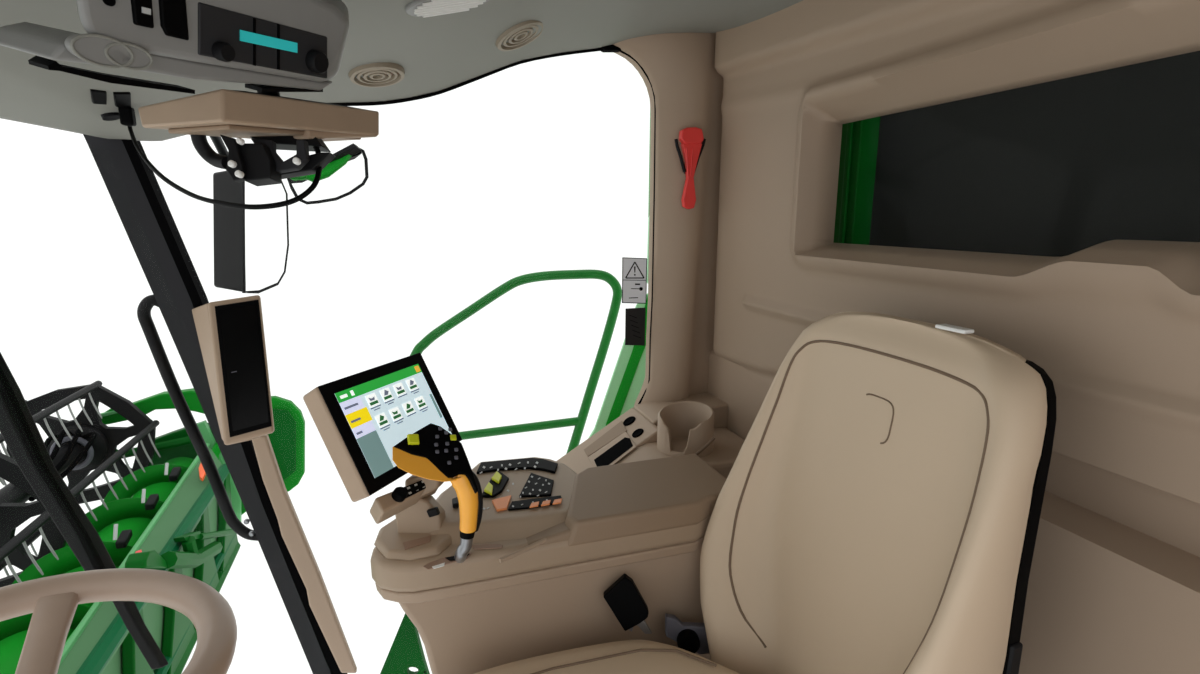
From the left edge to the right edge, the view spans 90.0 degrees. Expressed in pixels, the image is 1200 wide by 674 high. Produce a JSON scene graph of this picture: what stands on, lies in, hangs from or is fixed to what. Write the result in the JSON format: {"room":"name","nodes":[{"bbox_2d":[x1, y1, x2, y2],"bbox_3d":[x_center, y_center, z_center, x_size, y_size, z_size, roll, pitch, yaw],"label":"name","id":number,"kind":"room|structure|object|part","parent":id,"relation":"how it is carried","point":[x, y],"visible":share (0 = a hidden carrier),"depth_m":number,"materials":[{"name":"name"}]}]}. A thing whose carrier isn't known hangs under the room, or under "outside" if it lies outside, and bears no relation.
{"room":"control cabin","nodes":[
{"label":"control cabin","id":0,"kind":"room"},
{"bbox_2d":[0,568,236,673],"bbox_3d":[-0.622,0.789,0.716,0.412,0.926,0.412,5,13,25],"label":"steering wheel","id":1,"kind":"object","parent":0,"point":[53,601],"visible":1,"depth_m":0.76,"materials":[{"name":"plastic"}]},
{"bbox_2d":[190,135,335,185],"bbox_3d":[-0.456,-0.245,0.820,0.176,0.078,0.108,-4,12,-18],"label":"bracket","id":2,"kind":"object","parent":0,"point":[257,163],"visible":0.98,"depth_m":0.80,"materials":[{"name":"black plastic"}]},
{"bbox_3d":[-0.477,-0.232,0.781,0.030,0.061,0.022,1,12,3],"label":"hinge plate","id":3,"kind":"part","parent":2,"relation":"part of","materials":[{"name":"black plastic"}]},
{"bbox_2d":[138,89,378,141],"bbox_3d":[-0.462,-0.364,0.832,0.157,0.179,0.270,5,12,21],"label":"shelf","id":4,"kind":"object","parent":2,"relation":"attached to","point":[230,113],"visible":0.89,"depth_m":0.76,"materials":[{"name":"beige plastic"}]},
{"bbox_3d":[-0.458,-0.284,0.842,0.111,0.019,0.221,5,12,21],"label":"screen frame","id":5,"kind":"part","parent":4,"relation":"part of","materials":[{"name":"plastic"}]},
{"bbox_3d":[-0.477,-0.394,0.842,0.063,0.123,0.028,9,15,37],"label":"mount arm","id":6,"kind":"part","parent":4,"relation":"part of","materials":[{"name":"black plastic"}]},
{"bbox_3d":[-0.429,-0.243,0.806,0.074,0.046,0.020,0,11,0],"label":"support arm","id":7,"kind":"part","parent":2,"relation":"part of","materials":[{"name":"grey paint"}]},
{"bbox_3d":[-0.438,-0.274,0.845,0.107,0.024,0.033,0,11,1],"label":"plate","id":8,"kind":"part","parent":2,"relation":"part of","materials":[{"name":"black plastic"}]},
{"bbox_3d":[-0.410,-0.236,0.830,0.082,0.035,0.023,-1,12,-3],"label":"arm","id":9,"kind":"part","parent":2,"relation":"part of","materials":[{"name":"black plastic"}]},
{"bbox_2d":[0,0,802,140],"bbox_3d":[-0.175,-0.470,0.522,1.819,0.377,2.160,-4,12,-18],"label":"ceiling","id":10,"kind":"structure","parent":0,"point":[435,53],"depth_m":1.29,"materials":[{"name":"grey plastic"}]},
{"bbox_2d":[90,89,130,120],"bbox_3d":[-0.903,-0.432,1.110,0.058,0.045,0.180,-9,14,-37],"label":"socket plate","id":11,"kind":"object","parent":10,"relation":"attached to","point":[122,100],"visible":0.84,"depth_m":1.09,"materials":[{"name":"black plastic"}]},
{"bbox_2d":[90,89,106,104],"bbox_3d":[-0.888,-0.427,1.062,0.023,0.023,0.086,-9,15,-38],"label":"socket","id":12,"kind":"object","parent":11,"relation":"attached to","point":[97,96],"depth_m":1.06,"materials":[{"name":"black plastic"}]},
{"bbox_2d":[113,92,130,108],"bbox_3d":[-0.896,-0.444,1.126,0.026,0.028,0.128,-9,14,-37],"label":"socket","id":13,"kind":"object","parent":11,"relation":"attached to","point":[122,100],"depth_m":1.10,"materials":[{"name":"black plastic"}]},
{"bbox_2d":[118,107,321,209],"bbox_3d":[-0.691,-0.311,1.000,0.723,0.196,0.083,8,14,35],"label":"power cable","id":14,"kind":"object","parent":11,"relation":"hanging from","point":[127,117],"visible":0.99,"depth_m":0.90,"materials":[{"name":"black rubber"}]},
{"bbox_2d":[0,0,348,93],"bbox_3d":[-0.450,-0.412,0.754,0.161,0.243,0.470,4,12,18],"label":"console","id":15,"kind":"object","parent":10,"relation":"attached to","point":[267,45],"visible":1,"depth_m":0.66,"materials":[{"name":"grey plastic"}]},
{"bbox_2d":[131,0,153,27],"bbox_3d":[-0.452,-0.327,0.591,0.016,0.038,0.022,4,12,21],"label":"rocker switch","id":16,"kind":"object","parent":15,"relation":"attached to","point":[142,11],"depth_m":0.59,"materials":[{"name":"black plastic"}]},
{"bbox_2d":[142,0,188,39],"bbox_3d":[-0.442,-0.333,0.612,0.032,0.046,0.046,-4,12,-18],"label":"rocker switch","id":17,"kind":"object","parent":15,"relation":"attached to","point":[161,19],"depth_m":0.61,"materials":[{"name":"black plastic"}]},
{"bbox_3d":[-0.420,-0.319,0.670,0.017,0.022,0.020,4,12,21],"label":"knob","id":18,"kind":"part","parent":15,"relation":"part of","materials":[{"name":"black plastic"}]},
{"bbox_3d":[-0.369,-0.360,0.784,0.019,0.030,0.028,4,12,21],"label":"knob","id":19,"kind":"part","parent":15,"relation":"part of","materials":[{"name":"black plastic"}]},
{"bbox_2d":[348,62,404,86],"bbox_3d":[-0.505,-0.597,1.357,0.121,0.045,0.121,-4,12,-18],"label":"ceiling vent","id":20,"kind":"object","parent":10,"relation":"in","point":[388,73],"visible":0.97,"depth_m":1.35,"materials":[{"name":"beige plastic"}]},
{"bbox_2d":[405,0,488,17],"bbox_3d":[-0.275,-0.614,1.100,0.160,0.056,0.104,-4,12,-18],"label":"lamp","id":21,"kind":"object","parent":10,"relation":"attached to","point":[419,8],"visible":1,"depth_m":1.09,"materials":[{"name":"grey plastic"}]},
{"bbox_2d":[495,20,542,50],"bbox_3d":[-0.193,-0.726,1.434,0.123,0.070,0.128,-4,12,-18],"label":"ceiling vent","id":22,"kind":"object","parent":10,"relation":"in","point":[519,33],"visible":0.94,"depth_m":1.42,"materials":[{"name":"beige plastic"}]},
{"bbox_2d":[613,33,723,405],"bbox_3d":[0.218,-0.309,1.817,0.461,1.220,0.110,-4,12,-18],"label":"pillar","id":23,"kind":"structure","parent":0,"point":[687,86],"depth_m":1.78,"materials":[{"name":"beige plastic"}]},
{"bbox_2d":[330,48,655,403],"bbox_3d":[-0.279,-0.271,1.660,0.940,1.050,0.010,-4,12,-18],"label":"trim","id":24,"kind":"structure","parent":23,"relation":"attached to","point":[595,49],"depth_m":1.60,"materials":[{"name":"black rubber"}]},
{"bbox_2d":[601,45,620,51],"bbox_3d":[0.023,-0.798,1.659,0.067,0.018,0.030,-4,12,-18],"label":"trim","id":25,"kind":"structure","parent":23,"relation":"attached to","point":[610,48],"depth_m":1.65,"materials":[{"name":"black plastic"}]},
{"bbox_2d":[674,127,705,208],"bbox_3d":[0.256,-0.482,1.722,0.099,0.227,0.030,-4,12,-18],"label":"hammer","id":26,"kind":"object","parent":23,"relation":"attached to","point":[691,138],"visible":1,"depth_m":1.71,"materials":[{"name":"red plastic"}]},
{"bbox_3d":[0.260,-0.461,1.724,0.061,0.183,0.016,-4,12,-18],"label":"handle","id":27,"kind":"part","parent":26,"relation":"part of","materials":[{"name":"red plastic"}]},
{"bbox_3d":[-0.448,0.133,1.706,1.295,1.851,0.006,-4,12,-18],"label":"window","id":28,"kind":"structure","parent":23,"relation":"in","visible":0},
{"bbox_2d":[622,257,646,303],"bbox_3d":[0.105,-0.170,1.820,0.080,0.143,0.002,-4,12,-18],"label":"warning sticker","id":29,"kind":"object","parent":28,"relation":"attached to","point":[634,270],"visible":1,"depth_m":1.82,"materials":[{"name":"grey paper"}]},
{"bbox_2d":[622,257,622,301],"bbox_3d":[0.068,-0.170,1.807,0.003,0.137,0.001,-4,12,-18],"label":"print","id":30,"kind":"object","parent":29,"relation":"on","point":[622,257],"depth_m":1.81},
{"bbox_2d":[626,277,643,278],"bbox_3d":[0.106,-0.179,1.818,0.060,0.005,0.001,-4,12,-18],"label":"print","id":31,"kind":"object","parent":29,"relation":"on","point":[626,277],"depth_m":1.82},
{"bbox_2d":[646,259,646,296],"bbox_3d":[0.141,-0.170,1.831,0.003,0.138,0.001,-4,12,-18],"label":"print","id":32,"kind":"object","parent":29,"relation":"on","point":[646,259],"depth_m":1.83},
{"bbox_2d":[625,308,645,345],"bbox_3d":[0.109,-0.030,1.850,0.066,0.120,0.002,-4,12,-18],"label":"sticker","id":33,"kind":"object","parent":28,"relation":"attached to","point":[634,317],"visible":1,"depth_m":1.85,"materials":[{"name":"black plastic"}]},
{"bbox_2d":[708,0,1199,673],"bbox_3d":[0.673,0.214,0.956,0.114,1.900,2.186,-4,12,-18],"label":"wall","id":34,"kind":"structure","parent":0,"point":[1114,325],"depth_m":0.90,"materials":[{"name":"beige plastic"}]},
{"bbox_3d":[0.279,1.216,1.021,0.800,0.050,2.170,-4,12,-18],"label":"floor","id":35,"kind":"structure","parent":0,"visible":0},
{"bbox_2d":[371,454,725,673],"bbox_3d":[-0.095,0.686,1.345,0.730,0.820,0.405,-4,12,-18],"label":"console","id":36,"kind":"object","parent":35,"relation":"on","point":[548,544],"visible":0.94,"depth_m":1.16,"materials":[{"name":"beige plastic"}]},
{"bbox_2d":[303,353,461,501],"bbox_3d":[-0.376,0.183,1.125,0.177,0.249,0.275,4,12,21],"label":"touchscreen monitor","id":37,"kind":"object","parent":36,"relation":"attached to","point":[359,418],"visible":0.88,"depth_m":1.06,"materials":[{"name":"beige plastic"}]},
{"bbox_3d":[-0.326,0.276,1.125,0.067,0.067,0.055,-1,12,-3],"label":"support arm","id":38,"kind":"part","parent":37,"relation":"part of","materials":[{"name":"beige plastic"}]},
{"bbox_2d":[370,480,444,532],"bbox_3d":[-0.355,0.317,1.107,0.098,0.134,0.160,9,14,36],"label":"pad","id":39,"kind":"object","parent":36,"relation":"on","point":[410,509],"visible":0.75,"depth_m":1.11,"materials":[{"name":"beige plastic"}]},
{"bbox_2d":[392,423,482,562],"bbox_3d":[-0.265,0.277,0.996,0.138,0.258,0.085,-4,12,-18],"label":"lever","id":40,"kind":"object","parent":36,"relation":"on","point":[431,452],"visible":1,"depth_m":0.98,"materials":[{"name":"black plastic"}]},
{"bbox_2d":[492,495,510,511],"bbox_3d":[-0.192,0.331,1.196,0.041,0.005,0.054,-4,12,-18],"label":"switch","id":41,"kind":"object","parent":36,"relation":"attached to","point":[502,503],"depth_m":1.19,"materials":[{"name":"orange plastic"}]},
{"bbox_3d":[0.023,0.373,1.239,0.532,0.076,0.170,-4,12,-18],"label":"lid","id":42,"kind":"part","parent":36,"relation":"part of","materials":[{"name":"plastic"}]},
{"bbox_3d":[0.083,0.335,1.283,0.387,0.048,0.244,-4,12,-18],"label":"lid","id":43,"kind":"part","parent":36,"relation":"part of","materials":[{"name":"plastic"}]},
{"bbox_2d":[557,392,744,478],"bbox_3d":[0.072,0.601,1.728,0.710,0.834,0.431,-4,12,-18],"label":"console","id":44,"kind":"object","parent":35,"relation":"on","point":[697,424],"visible":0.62,"depth_m":1.70,"materials":[{"name":"beige plastic"}]},
{"bbox_3d":[0.017,0.305,1.798,0.128,0.077,0.071,-4,12,-18],"label":"switch panel","id":45,"kind":"part","parent":44,"relation":"part of","materials":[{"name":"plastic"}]},
{"bbox_3d":[0.037,0.329,1.709,0.120,0.072,0.124,-4,12,-18],"label":"slot frame","id":46,"kind":"part","parent":44,"relation":"part of","materials":[{"name":"beige plastic"}]},
{"bbox_2d":[623,416,634,425],"bbox_3d":[0.089,0.256,1.819,0.038,0.026,0.041,-4,12,-18],"label":"power socket","id":47,"kind":"object","parent":44,"relation":"attached to","point":[629,420],"depth_m":1.81,"materials":[{"name":"black plastic"}]},
{"bbox_2d":[632,428,643,437],"bbox_3d":[0.110,0.278,1.733,0.034,0.024,0.037,-4,12,-18],"label":"power socket","id":48,"kind":"object","parent":44,"relation":"attached to","point":[637,432],"depth_m":1.73,"materials":[{"name":"black plastic"}]},
{"bbox_2d":[474,312,1055,673],"bbox_3d":[0.133,0.586,0.952,0.808,1.212,0.528,-4,12,-18],"label":"seat","id":49,"kind":"object","parent":35,"relation":"on","point":[878,511],"visible":1,"depth_m":0.95,"materials":[{"name":"beige leather"}]},
{"bbox_2d":[474,640,739,673],"bbox_3d":[0.039,0.661,0.921,0.600,0.137,0.454,-4,12,-18],"label":"cushion","id":50,"kind":"object","parent":49,"relation":"on","point":[625,656],"depth_m":1.05,"materials":[{"name":"beige leather"}]},
{"bbox_2d":[604,574,651,633],"bbox_3d":[0.053,0.514,1.157,0.092,0.110,0.041,-1,12,-3],"label":"belt buckle","id":51,"kind":"object","parent":49,"relation":"attached to","point":[623,596],"visible":1,"depth_m":1.15,"materials":[{"name":"plastic"}]},
{"bbox_3d":[0.174,0.601,1.183,0.044,0.048,0.034,0,11,0],"label":"recline knob","id":52,"kind":"part","parent":49,"relation":"part of","materials":[{"name":"black plastic"}]},
{"bbox_3d":[0.383,0.337,0.986,0.268,0.727,0.524,-4,12,-18],"label":"backrest","id":53,"kind":"part","parent":49,"relation":"part of","materials":[{"name":"beige leather"}]},
{"bbox_3d":[-0.799,0.455,0.723,0.653,1.481,1.713,-4,12,-18],"label":"window","id":54,"kind":"structure","parent":0,"visible":0},
{"bbox_2d":[0,352,167,668],"bbox_3d":[-1.037,0.328,1.166,0.229,0.805,0.044,-4,12,-20],"label":"windshield wiper","id":55,"kind":"object","parent":54,"relation":"attached to","point":[19,431],"visible":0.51,"depth_m":1.15,"materials":[{"name":"black plastic"}]},
{"bbox_3d":[-1.046,0.253,1.135,0.143,0.544,0.020,-4,12,-18],"label":"blade","id":56,"kind":"part","parent":55,"relation":"part of","materials":[{"name":"black metal"}]},
{"bbox_3d":[-1.061,0.235,1.137,0.178,0.612,0.043,-4,12,-21],"label":"arm","id":57,"kind":"part","parent":55,"relation":"part of","materials":[{"name":"black plastic"}]},
{"bbox_2d":[83,134,356,673],"bbox_3d":[-0.944,0.274,1.572,0.466,1.592,0.090,-4,12,-18],"label":"pillar","id":58,"kind":"structure","parent":54,"relation":"attached to","point":[111,157],"depth_m":1.54,"materials":[{"name":"black metal"}]},
{"bbox_3d":[-1.028,0.230,1.554,0.212,0.689,0.032,-4,12,-18],"label":"grab rail","id":59,"kind":"part","parent":58,"relation":"part of","materials":[{"name":"black metal"}]},
{"bbox_2d":[192,295,273,444],"bbox_3d":[-0.873,0.076,1.438,0.122,0.358,0.328,-10,15,-39],"label":"display","id":60,"kind":"object","parent":58,"relation":"attached to","point":[230,332],"visible":1,"depth_m":1.35,"materials":[{"name":"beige plastic"}]},
{"label":"outside","id":61,"kind":"structure","parent":0,"visible":0},
{"bbox_2d":[0,381,304,673],"bbox_3d":[-3.473,1.572,3.504,2.786,1.659,4.950,-4,12,-18],"label":"header","id":62,"kind":"object","parent":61,"point":[163,512],"visible":0.77,"depth_m":4.44,"materials":[{"name":"green metal"}]},
{"bbox_3d":[-4.458,0.961,5.112,0.400,0.400,0.140,-4,12,-18],"label":"hub plate","id":63,"kind":"part","parent":62,"relation":"part of","materials":[{"name":"black plastic"}]},
{"bbox_3d":[-4.079,0.688,5.665,1.231,0.362,0.120,-4,12,-18],"label":"divider arm","id":64,"kind":"part","parent":62,"relation":"part of","materials":[{"name":"green paint"}]},
{"bbox_3d":[-4.208,0.975,5.488,0.763,0.238,0.086,-6,13,-28],"label":"reel arm","id":65,"kind":"part","parent":62,"relation":"part of","materials":[{"name":"green paint"}]},
{"bbox_3d":[-3.999,1.336,5.845,0.960,1.020,0.100,-4,12,-18],"label":"divider plate","id":66,"kind":"part","parent":62,"relation":"part of","materials":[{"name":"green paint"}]},
{"bbox_3d":[-3.208,1.077,5.996,0.342,0.768,0.030,-4,12,-18],"label":"shield panel","id":67,"kind":"part","parent":62,"relation":"part of","materials":[{"name":"green paint"}]},
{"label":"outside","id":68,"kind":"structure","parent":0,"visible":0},
{"bbox_2d":[410,269,621,453],"bbox_3d":[-0.349,0.201,2.347,0.875,0.911,0.215,0,11,-1],"label":"handrail","id":69,"kind":"object","parent":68,"point":[579,422],"visible":0.76,"depth_m":2.33,"materials":[{"name":"green metal"}]},
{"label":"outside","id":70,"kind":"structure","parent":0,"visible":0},
{"bbox_2d":[589,111,650,437],"bbox_3d":[0.105,-0.233,2.143,0.435,1.390,0.303,-1,12,-3],"label":"post","id":71,"kind":"object","parent":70,"point":[628,376],"visible":0.23,"depth_m":2.12,"materials":[{"name":"green metal"}]},
{"bbox_3d":[0.106,0.154,2.154,0.431,0.626,0.169,-1,12,-3],"label":"panel","id":72,"kind":"part","parent":71,"relation":"part of","materials":[{"name":"green metal"}]},
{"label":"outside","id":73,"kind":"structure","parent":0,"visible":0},
{"bbox_2d":[210,136,288,293],"bbox_3d":[-1.387,-0.486,2.208,0.281,0.652,0.591,1,12,6],"label":"mirror","id":74,"kind":"object","parent":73,"point":[251,247],"visible":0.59,"depth_m":2.27,"materials":[{"name":"clear glass"}]},
{"bbox_3d":[-1.342,-0.683,2.070,0.049,0.211,0.431,-3,12,-15],"label":"arm","id":75,"kind":"part","parent":74,"relation":"part of","materials":[{"name":"black plastic"}]},
{"bbox_2d":[245,181,286,290],"bbox_3d":[-1.274,-0.407,2.275,0.033,0.446,0.244,4,12,20],"label":"mirror glass","id":76,"kind":"object","parent":74,"relation":"attached to","point":[265,229],"depth_m":2.28,"materials":[{"name":"white"}]},
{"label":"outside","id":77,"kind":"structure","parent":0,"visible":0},
{"bbox_2d":[380,613,429,673],"bbox_3d":[-0.643,1.009,1.960,0.195,0.275,0.075,0,11,0],"label":"plate","id":78,"kind":"object","parent":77,"point":[406,651],"visible":0.98,"depth_m":1.95,"materials":[{"name":"green paint"}]},
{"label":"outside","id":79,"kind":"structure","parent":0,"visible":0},
{"bbox_2d":[869,51,1199,256],"bbox_3d":[1.000,-0.178,0.751,0.060,1.250,2.050,-4,12,-18],"label":"panel","id":80,"kind":"object","parent":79,"point":[1066,166],"visible":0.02,"depth_m":1.12,"materials":[{"name":"black glass"}]},
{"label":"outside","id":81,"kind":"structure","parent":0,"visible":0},
{"bbox_2d":[287,143,368,204],"bbox_3d":[-1.020,-0.560,2.060,0.402,0.209,0.197,0,11,1],"label":"mirror","id":82,"kind":"object","parent":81,"point":[347,172],"visible":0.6,"depth_m":2.07,"materials":[{"name":"clear glass"}]},
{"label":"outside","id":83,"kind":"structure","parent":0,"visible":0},
{"bbox_2d":[833,117,879,244],"bbox_3d":[0.611,-0.339,1.540,0.064,1.250,0.178,-4,12,-18],"label":"post","id":84,"kind":"object","parent":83,"point":[859,139],"visible":0.13,"depth_m":1.46,"materials":[{"name":"green metal"}]}
]}

